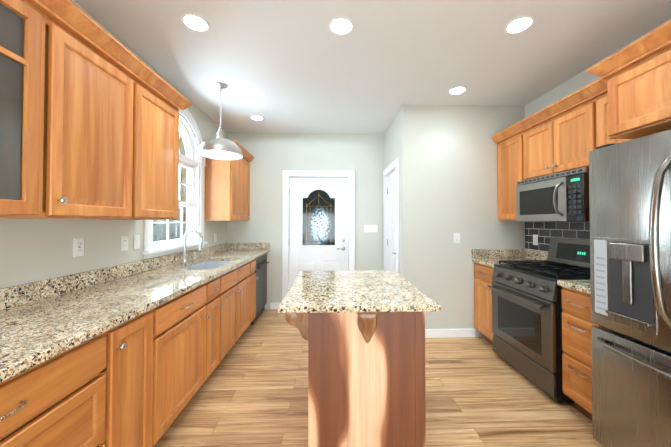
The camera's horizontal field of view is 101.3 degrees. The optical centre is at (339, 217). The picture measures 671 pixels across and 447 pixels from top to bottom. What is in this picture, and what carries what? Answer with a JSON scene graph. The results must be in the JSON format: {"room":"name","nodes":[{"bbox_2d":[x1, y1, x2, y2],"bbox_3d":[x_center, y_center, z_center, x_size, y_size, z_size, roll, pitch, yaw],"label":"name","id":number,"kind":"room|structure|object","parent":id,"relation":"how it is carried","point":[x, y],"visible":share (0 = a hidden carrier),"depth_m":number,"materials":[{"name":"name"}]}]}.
{"room":"kitchen","nodes":[
{"label":"kitchen","id":0,"kind":"room"},
{"bbox_2d":[0,0,227,288],"bbox_3d":[-1.682,-0.004,0.774,0.150,2.700,7.160,0,-1,-2],"label":"wall","id":1,"kind":"structure","parent":0,"point":[31,250],"depth_m":1.69,"materials":[{"name":"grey paint"}]},
{"bbox_2d":[0,0,55,218],"bbox_3d":[-1.436,-0.494,0.910,0.344,0.984,0.583,0,-1,-2],"label":"upper cabinet","id":2,"kind":"object","parent":1,"relation":"attached to","point":[27,27],"depth_m":1.13,"materials":[{"name":"brown wood"}]},
{"bbox_2d":[73,238,83,256],"bbox_3d":[-1.630,0.186,1.723,0.009,0.115,0.072,0,-1,-2],"label":"outlet","id":3,"kind":"object","parent":1,"relation":"attached to","point":[78,247],"visible":1,"depth_m":1.72,"materials":[{"name":"white plastic"}]},
{"bbox_2d":[56,0,139,219],"bbox_3d":[-1.453,-0.486,1.456,0.344,0.984,0.580,0,-1,-2],"label":"upper cabinet","id":4,"kind":"object","parent":1,"relation":"attached to","point":[90,107],"depth_m":1.44,"materials":[{"name":"brown wood"}]},
{"bbox_2d":[121,236,127,250],"bbox_3d":[-1.643,0.197,2.108,0.008,0.115,0.072,0,-1,-2],"label":"duplex electrical outlet","id":5,"kind":"object","parent":1,"relation":"attached to","point":[124,243],"visible":1,"depth_m":2.10,"materials":[{"name":"white plastic"}]},
{"bbox_2d":[134,235,139,248],"bbox_3d":[-1.645,0.199,2.243,0.011,0.115,0.070,0,-1,-2],"label":"light switch","id":6,"kind":"object","parent":1,"relation":"attached to","point":[136,241],"visible":1,"depth_m":2.23,"materials":[{"name":"white plastic"}]},
{"bbox_2d":[140,64,183,219],"bbox_3d":[-1.470,-0.478,1.987,0.344,0.984,0.543,0,-1,-2],"label":"upper cabinet","id":7,"kind":"object","parent":1,"relation":"attached to","point":[160,106],"depth_m":1.98,"materials":[{"name":"brown wood"}]},
{"bbox_2d":[142,108,207,258],"bbox_3d":[-1.709,-0.412,2.870,0.187,1.545,1.110,0,-1,-2],"label":"window","id":8,"kind":"structure","parent":1,"relation":"in","point":[189,160],"depth_m":3.13,"materials":[{"name":"white paint"}]},
{"bbox_2d":[203,140,253,220],"bbox_3d":[-1.497,-0.450,3.792,0.404,0.985,0.848,0,-1,-2],"label":"upper cabinet","id":9,"kind":"object","parent":1,"relation":"attached to","point":[227,190],"visible":0.85,"depth_m":3.43,"materials":[{"name":"brown wood"}]},
{"bbox_2d":[228,133,383,308],"bbox_3d":[-0.450,0.050,4.309,2.535,2.700,0.170,0,-1,-2],"label":"wall","id":10,"kind":"structure","parent":0,"point":[273,153],"depth_m":4.25,"materials":[{"name":"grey paint"}]},
{"bbox_2d":[282,170,354,299],"bbox_3d":[-0.322,0.337,4.303,1.110,2.124,0.178,0,-1,-2],"label":"back door","id":11,"kind":"structure","parent":10,"relation":"in","point":[318,220],"depth_m":4.27,"materials":[{"name":"white paint"}]},
{"bbox_2d":[364,225,377,231],"bbox_3d":[0.488,0.169,4.264,0.202,0.093,0.011,0,-1,-2],"label":"light switch","id":12,"kind":"object","parent":10,"relation":"attached to","point":[370,228],"visible":1,"depth_m":4.26,"materials":[{"name":"white plastic"}]},
{"bbox_2d":[74,0,670,133],"bbox_3d":[0.325,-1.403,0.858,4.165,0.100,7.160,0,-1,-2],"label":"ceiling","id":13,"kind":"structure","parent":0,"point":[291,66],"depth_m":2.19,"materials":[{"name":"paint"}]},
{"bbox_2d":[181,13,209,31],"bbox_3d":[-0.986,-1.331,1.887,0.176,0.007,0.176,0,-1,-2],"label":"recessed light","id":14,"kind":"object","parent":13,"relation":"in","point":[195,22],"visible":1,"depth_m":1.88,"materials":[{"name":"white paint"}]},
{"bbox_2d":[196,82,242,159],"bbox_3d":[-1.183,-0.968,2.740,0.426,0.707,0.426,0,-1,-2],"label":"pendant lamp","id":15,"kind":"object","parent":13,"relation":"hanging from","point":[220,147],"visible":1,"depth_m":2.67,"materials":[{"name":"silver metal"}]},
{"bbox_2d":[250,115,263,119],"bbox_3d":[-1.080,-1.305,3.604,0.176,0.007,0.176,0,-1,-2],"label":"recessed light","id":16,"kind":"object","parent":13,"relation":"in","point":[255,117],"visible":1,"depth_m":3.59,"materials":[{"name":"white paint"}]},
{"bbox_2d":[329,17,353,34],"bbox_3d":[0.014,-1.331,1.918,0.176,0.007,0.176,0,-1,-2],"label":"recessed light","id":17,"kind":"object","parent":13,"relation":"in","point":[341,25],"visible":1,"depth_m":1.91,"materials":[{"name":"white paint"}]},
{"bbox_2d":[448,86,466,94],"bbox_3d":[1.225,-1.317,2.857,0.176,0.007,0.176,0,-1,-2],"label":"recessed light","id":18,"kind":"object","parent":13,"relation":"in","point":[457,90],"visible":1,"depth_m":2.85,"materials":[{"name":"white paint"}]},
{"bbox_2d":[504,16,534,33],"bbox_3d":[1.245,-1.331,1.907,0.176,0.007,0.176,0,-1,-2],"label":"recessed light","id":19,"kind":"object","parent":13,"relation":"in","point":[519,24],"visible":1,"depth_m":1.90,"materials":[{"name":"white paint"}]},
{"bbox_2d":[154,309,603,446],"bbox_3d":[0.325,1.397,0.816,4.165,0.100,7.160,0,-1,-2],"label":"floor","id":20,"kind":"structure","parent":0,"point":[252,391],"depth_m":2.03,"materials":[{"name":"brown wood"}]},
{"bbox_2d":[0,325,119,446],"bbox_3d":[-1.290,0.908,0.765,0.629,0.874,0.841,0,-1,-2],"label":"base cabinet","id":21,"kind":"object","parent":20,"relation":"on","point":[71,398],"depth_m":1.00,"materials":[{"name":"brown wood"}]},
{"bbox_2d":[0,230,269,382],"bbox_3d":[-1.296,0.397,1.279,0.648,0.591,5.858,0,-1,-2],"label":"countertop","id":22,"kind":"structure","parent":21,"relation":"on","point":[41,321],"depth_m":1.47,"materials":[{"name":"stone"}]},
{"bbox_2d":[116,304,163,446],"bbox_3d":[-1.307,0.917,1.322,0.629,0.874,0.345,0,-1,-2],"label":"base cabinet","id":23,"kind":"object","parent":20,"relation":"on","point":[139,380],"depth_m":1.38,"materials":[{"name":"brown wood"}]},
{"bbox_2d":[160,280,211,438],"bbox_3d":[-1.322,0.924,1.791,0.629,0.874,0.666,0,-1,-2],"label":"base cabinet","id":24,"kind":"object","parent":20,"relation":"on","point":[186,319],"depth_m":1.79,"materials":[{"name":"brown wood"}]},
{"bbox_2d":[212,274,223,371],"bbox_3d":[-1.336,0.931,2.234,0.629,0.874,0.292,0,-1,-2],"label":"base cabinet","id":25,"kind":"object","parent":20,"relation":"on","point":[217,283],"depth_m":2.31,"materials":[{"name":"brown wood"}]},
{"bbox_2d":[224,283,251,356],"bbox_3d":[-1.354,1.077,2.804,0.629,0.599,0.890,0,-1,-2],"label":"base cabinet","id":26,"kind":"object","parent":20,"relation":"on","point":[237,296],"depth_m":2.77,"materials":[{"name":"brown wood"}]},
{"bbox_2d":[224,259,255,320],"bbox_3d":[-1.372,0.948,3.369,0.629,0.874,0.272,0,-1,-2],"label":"base cabinet","id":27,"kind":"object","parent":20,"relation":"on","point":[245,273],"depth_m":3.14,"materials":[{"name":"brown wood"}]},
{"bbox_2d":[250,253,268,324],"bbox_3d":[-1.367,0.947,3.814,0.667,0.851,0.604,0,-1,-2],"label":"dishwasher","id":28,"kind":"object","parent":20,"relation":"on","point":[261,281],"visible":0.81,"depth_m":3.81,"materials":[{"name":"black metal"}]},
{"bbox_2d":[277,270,440,446],"bbox_3d":[0.086,0.905,1.861,0.815,0.914,1.010,0,-1,-2],"label":"kitchen island","id":29,"kind":"object","parent":20,"relation":"on","point":[362,332],"visible":1,"depth_m":1.50,"materials":[{"name":"brown wood"}]},
{"bbox_2d":[277,270,440,312],"bbox_3d":[0.086,0.463,1.868,0.815,0.030,1.010,0,-1,-2],"label":"island countertop","id":30,"kind":"structure","parent":29,"relation":"on","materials":[{"name":"stone"}]},
{"bbox_2d":[474,262,493,344],"bbox_3d":[1.857,0.942,2.981,0.662,0.874,0.438,0,-1,-2],"label":"base cabinet","id":31,"kind":"object","parent":20,"relation":"on","point":[483,275],"visible":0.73,"depth_m":2.99,"materials":[{"name":"brown wood"}]},
{"bbox_2d":[471,249,547,266],"bbox_3d":[1.864,0.434,2.989,0.648,0.138,0.438,0,-1,-2],"label":"countertop","id":32,"kind":"structure","parent":31,"relation":"on","point":[490,257],"depth_m":3.18,"materials":[{"name":"stone"}]},
{"bbox_2d":[487,238,589,403],"bbox_3d":[1.832,0.783,2.380,0.730,1.174,0.758,0,-1,-2],"label":"gas range","id":33,"kind":"object","parent":20,"relation":"on","point":[527,311],"visible":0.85,"depth_m":2.27,"materials":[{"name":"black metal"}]},
{"bbox_2d":[561,287,597,420],"bbox_3d":[1.893,0.925,1.841,0.662,0.874,0.305,0,-1,-2],"label":"base cabinet","id":34,"kind":"object","parent":20,"relation":"on","point":[577,323],"visible":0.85,"depth_m":1.85,"materials":[{"name":"brown wood"}]},
{"bbox_2d":[557,280,590,293],"bbox_3d":[1.900,0.417,1.849,0.648,0.138,0.305,0,-1,-2],"label":"countertop","id":35,"kind":"structure","parent":34,"relation":"on","point":[584,286],"depth_m":1.87,"materials":[{"name":"stone"}]},
{"bbox_2d":[589,129,670,446],"bbox_3d":[1.823,0.460,1.213,0.806,1.784,0.910,0,-1,-2],"label":"refrigerator","id":36,"kind":"object","parent":20,"relation":"on","point":[630,222],"visible":1,"depth_m":1.42,"materials":[{"name":"brushed stainless steel"},{"name":"grey plastic"}]},
{"bbox_2d":[384,109,399,273],"bbox_3d":[0.774,0.042,3.782,0.120,2.700,0.960,0,-1,-2],"label":"wall","id":37,"kind":"structure","parent":0,"point":[392,135],"depth_m":3.66,"materials":[{"name":"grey paint"}]},
{"bbox_2d":[383,158,398,273],"bbox_3d":[0.758,0.332,3.797,0.147,2.119,0.900,0,-1,-2],"label":"hall door","id":38,"kind":"structure","parent":37,"relation":"in","point":[391,216],"depth_m":3.92,"materials":[{"name":"white paint"}]},
{"bbox_2d":[400,104,523,336],"bbox_3d":[1.444,0.034,3.263,1.425,2.700,0.120,0,-1,-2],"label":"wall","id":39,"kind":"structure","parent":0,"point":[446,155],"depth_m":3.20,"materials":[{"name":"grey paint"}]},
{"bbox_2d":[270,303,475,337],"bbox_3d":[0.325,1.297,0.817,3.861,0.099,6.856,0,-1,-2],"label":"baseboard","id":40,"kind":"structure","parent":39,"relation":"attached to","point":[445,333],"depth_m":3.17,"materials":[{"name":"white paint"}]},
{"bbox_2d":[454,233,459,242],"bbox_3d":[1.363,0.239,3.191,0.072,0.115,0.008,0,-1,-2],"label":"outlet","id":41,"kind":"object","parent":39,"relation":"attached to","point":[456,237],"visible":1,"depth_m":3.19,"materials":[{"name":"white plastic"}]},
{"bbox_2d":[524,19,670,251],"bbox_3d":[2.350,-0.010,0.336,0.150,2.700,6.030,0,-1,-2],"label":"wall","id":42,"kind":"structure","parent":0,"point":[584,78],"depth_m":2.71,"materials":[{"name":"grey paint"}]},
{"bbox_2d":[491,123,523,219],"bbox_3d":[1.986,-0.462,3.007,0.404,0.985,0.438,0,-1,-2],"label":"upper cabinet","id":43,"kind":"object","parent":42,"relation":"attached to","point":[510,157],"visible":0.42,"depth_m":2.99,"materials":[{"name":"brown wood"}]},
{"bbox_2d":[516,86,597,179],"bbox_3d":[2.005,-0.669,2.408,0.404,0.590,0.763,0,-1,-2],"label":"upper cabinet","id":44,"kind":"object","parent":42,"relation":"attached to","point":[560,135],"visible":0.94,"depth_m":2.31,"materials":[{"name":"brown wood"}]},
{"bbox_2d":[516,167,589,221],"bbox_3d":[1.956,-0.167,2.398,0.482,0.405,0.752,0,-1,-2],"label":"over-the-range microwave","id":45,"kind":"object","parent":44,"relation":"attached to","point":[560,197],"visible":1,"depth_m":2.26,"materials":[{"name":"silver metal"}]},
{"bbox_2d":[525,222,589,251],"bbox_3d":[2.201,0.042,2.468,0.008,0.820,1.513,0,-1,-2],"label":"tiled wall","id":46,"kind":"structure","parent":42,"relation":"attached to","point":[545,232],"depth_m":2.85,"materials":[{"name":"grey tile"}]},
{"bbox_2d":[533,234,537,244],"bbox_3d":[2.172,0.246,3.053,0.008,0.115,0.072,0,-1,-2],"label":"outlet","id":47,"kind":"object","parent":46,"relation":"attached to","point":[535,239],"visible":1,"depth_m":3.05,"materials":[{"name":"white plastic"}]},
{"bbox_2d":[590,80,605,146],"bbox_3d":[2.051,-0.479,1.890,0.345,0.985,0.265,0,-1,-2],"label":"upper cabinet","id":48,"kind":"object","parent":42,"relation":"attached to","point":[595,89],"depth_m":1.98,"materials":[{"name":"brown wood"}]},
{"bbox_2d":[598,20,670,143],"bbox_3d":[1.974,-0.744,1.235,0.540,0.475,1.048,0,-1,-2],"label":"upper cabinet","id":49,"kind":"object","parent":42,"relation":"attached to","point":[630,89],"depth_m":1.57,"materials":[{"name":"brown wood"}]},
{"label":"outside","id":50,"kind":"structure","parent":0,"visible":0},
{"bbox_2d":[153,136,185,241],"bbox_3d":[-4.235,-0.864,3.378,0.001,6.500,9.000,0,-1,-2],"label":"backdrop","id":51,"kind":"structure","parent":50,"point":[162,230],"depth_m":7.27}
]}

